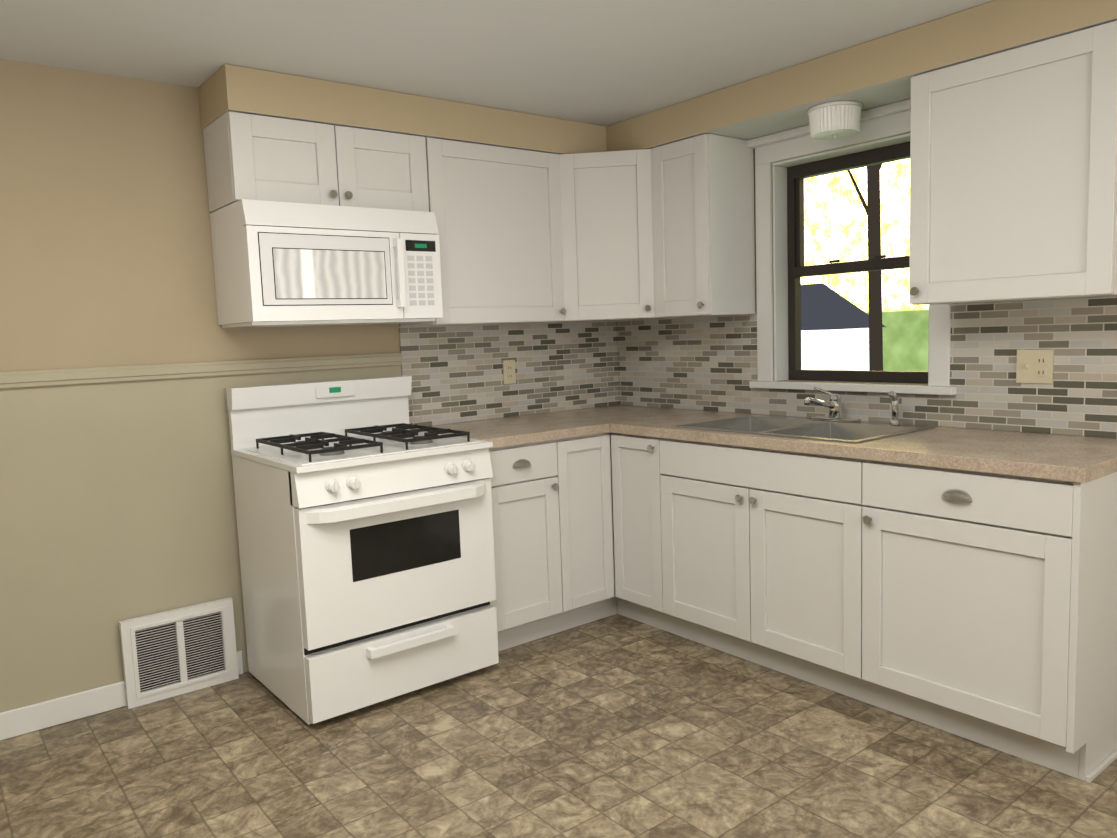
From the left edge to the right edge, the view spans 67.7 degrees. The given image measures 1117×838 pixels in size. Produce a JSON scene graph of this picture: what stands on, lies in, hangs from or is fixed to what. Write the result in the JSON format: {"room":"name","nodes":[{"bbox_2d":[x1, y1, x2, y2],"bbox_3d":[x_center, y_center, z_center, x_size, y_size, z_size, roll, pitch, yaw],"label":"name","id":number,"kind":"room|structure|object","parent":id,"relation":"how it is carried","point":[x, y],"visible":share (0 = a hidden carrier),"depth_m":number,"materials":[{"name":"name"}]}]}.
{"room":"kitchen","nodes":[
{"label":"kitchen","id":0,"kind":"room"},
{"bbox_2d":[0,0,994,125],"bbox_3d":[0.054,-1.117,0.931,4.986,0.100,5.500,-7,8,-38],"label":"ceiling","id":1,"kind":"structure","parent":0,"point":[603,62],"depth_m":2.74,"materials":[{"name":"paint"}]},
{"bbox_2d":[0,614,1116,837],"bbox_3d":[0.141,1.251,1.179,4.986,0.100,5.500,-7,8,-38],"label":"floor","id":2,"kind":"structure","parent":0,"point":[616,726],"depth_m":2.56,"materials":[{"name":"tile"}]},
{"bbox_2d":[226,376,498,724],"bbox_3d":[-0.739,0.439,3.227,0.766,1.153,0.718,-7,8,-38],"label":"stove","id":3,"kind":"object","parent":2,"relation":"on","point":[364,515],"visible":1,"depth_m":3.02,"materials":[{"name":"white metal"}]},
{"bbox_2d":[489,432,632,651],"bbox_3d":[-0.188,0.506,3.742,0.694,0.874,0.672,-7,8,-38],"label":"base cabinet","id":4,"kind":"object","parent":2,"relation":"on","point":[560,566],"depth_m":3.54,"materials":[{"name":"white wood"}]},
{"bbox_2d":[410,414,609,448],"bbox_3d":[-0.231,0.051,3.697,0.660,0.040,0.636,-7,8,-38],"label":"countertop","id":5,"kind":"structure","parent":4,"relation":"on","point":[526,429],"depth_m":3.60,"materials":[{"name":"laminate"}]},
{"bbox_2d":[534,387,1116,482],"bbox_3d":[0.855,0.035,3.363,0.636,0.310,2.504,-7,8,-38],"label":"countertop","id":6,"kind":"structure","parent":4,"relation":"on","point":[1078,459],"depth_m":2.88,"materials":[{"name":"laminate"}]},
{"bbox_2d":[0,0,1116,712],"bbox_3d":[0.098,0.067,1.055,4.986,2.283,5.500,-7,8,-38],"label":"wall","id":7,"kind":"structure","parent":0,"point":[116,502],"depth_m":3.01,"materials":[{"name":"paint"}]},
{"bbox_2d":[0,651,243,740],"bbox_3d":[-2.275,1.097,2.563,2.565,0.095,0.017,-7,8,-38],"label":"baseboard","id":8,"kind":"structure","parent":7,"relation":"attached to","point":[46,714],"depth_m":2.95,"materials":[{"name":"white wood"}]},
{"bbox_2d":[119,597,238,708],"bbox_3d":[-1.440,0.886,3.179,0.398,0.325,0.034,-7,8,-38],"label":"air vent","id":9,"kind":"object","parent":7,"relation":"in","point":[173,652],"visible":1,"depth_m":3.17,"materials":[{"name":"white metal"}]},
{"bbox_2d":[0,353,401,388],"bbox_3d":[-2.022,-0.111,2.669,3.376,0.056,0.020,-7,8,-38],"label":"trim","id":10,"kind":"structure","parent":7,"relation":"attached to","point":[33,378],"depth_m":3.15,"materials":[{"name":"paint"}]},
{"bbox_2d":[203,111,362,212],"bbox_3d":[-1.055,-0.951,3.174,0.464,0.306,0.315,-7,8,-38],"label":"upper cabinet","id":11,"kind":"object","parent":7,"relation":"attached to","point":[248,156],"depth_m":3.05,"materials":[{"name":"white wood"}]},
{"bbox_2d":[210,199,442,327],"bbox_3d":[-0.887,-0.590,3.260,0.762,0.434,0.444,-7,8,-38],"label":"microwave","id":12,"kind":"object","parent":11,"relation":"attached to","point":[278,264],"visible":1,"depth_m":3.08,"materials":[{"name":"white"}]},
{"bbox_2d":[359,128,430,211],"bbox_3d":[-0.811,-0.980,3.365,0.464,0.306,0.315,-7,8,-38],"label":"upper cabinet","id":13,"kind":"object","parent":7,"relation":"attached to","point":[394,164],"depth_m":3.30,"materials":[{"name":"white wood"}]},
{"bbox_2d":[400,137,558,326],"bbox_3d":[-0.313,-0.810,3.745,0.744,0.758,0.359,-7,8,-38],"label":"upper cabinet","id":14,"kind":"object","parent":7,"relation":"attached to","point":[493,207],"depth_m":3.61,"materials":[{"name":"white wood"}]},
{"bbox_2d":[399,321,618,425],"bbox_3d":[-0.194,-0.253,4.116,1.290,0.474,0.008,-7,8,-38],"label":"backsplash","id":15,"kind":"structure","parent":7,"relation":"attached to","point":[456,371],"depth_m":4.06,"materials":[{"name":"tile"}]},
{"bbox_2d":[503,360,515,383],"bbox_3d":[-0.240,-0.230,4.069,0.070,0.115,0.008,-7,8,-38],"label":"electrical outlet","id":16,"kind":"object","parent":15,"relation":"attached to","point":[509,375],"visible":1,"depth_m":4.07,"materials":[{"name":"beige plastic"}]},
{"bbox_2d":[555,148,658,321],"bbox_3d":[0.244,-0.855,3.981,0.669,0.758,0.674,-7,8,-38],"label":"upper cabinet","id":17,"kind":"object","parent":7,"relation":"attached to","point":[605,201],"depth_m":3.81,"materials":[{"name":"white wood"}]},
{"bbox_2d":[655,134,754,318],"bbox_3d":[0.616,-0.846,3.761,0.358,0.758,0.386,-7,8,-38],"label":"upper cabinet","id":18,"kind":"object","parent":7,"relation":"attached to","point":[705,233],"depth_m":3.63,"materials":[{"name":"white wood"}]},
{"bbox_2d":[808,100,862,139],"bbox_3d":[1.050,-1.125,3.165,0.198,0.113,0.198,-7,8,-38],"label":"ceiling light fixture","id":19,"kind":"object","parent":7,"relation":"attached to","point":[834,120],"visible":1,"depth_m":3.10,"materials":[{"name":"white glass"}]},
{"bbox_2d":[747,99,955,394],"bbox_3d":[1.202,-0.664,3.416,0.190,1.090,0.930,-7,8,-38],"label":"window","id":20,"kind":"structure","parent":7,"relation":"in","point":[789,176],"depth_m":3.59,"materials":[{"name":"white wood"}]},
{"bbox_2d":[615,296,1116,437],"bbox_3d":[1.154,-0.235,3.467,0.008,0.474,2.698,-7,8,-38],"label":"backsplash","id":21,"kind":"structure","parent":7,"relation":"attached to","point":[705,363],"depth_m":3.05,"materials":[{"name":"tile"}]},
{"bbox_2d":[1016,349,1053,383],"bbox_3d":[1.627,-0.180,2.850,0.016,0.115,0.116,-7,8,-38],"label":"electrical outlet","id":22,"kind":"object","parent":21,"relation":"attached to","point":[1034,366],"visible":1,"depth_m":2.85,"materials":[{"name":"beige plastic"}]},
{"bbox_2d":[909,20,1116,304],"bbox_3d":[1.502,-0.765,2.679,0.314,0.758,0.613,-7,8,-38],"label":"upper cabinet","id":23,"kind":"object","parent":7,"relation":"attached to","point":[1013,174],"depth_m":2.56,"materials":[{"name":"white wood"}]},
{"label":"outside","id":24,"kind":"structure","parent":0,"visible":0},
{"bbox_2d":[801,158,928,370],"bbox_3d":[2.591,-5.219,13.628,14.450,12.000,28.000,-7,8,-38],"label":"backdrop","id":25,"kind":"structure","parent":24,"point":[872,320],"depth_m":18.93,"materials":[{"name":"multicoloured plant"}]}
]}

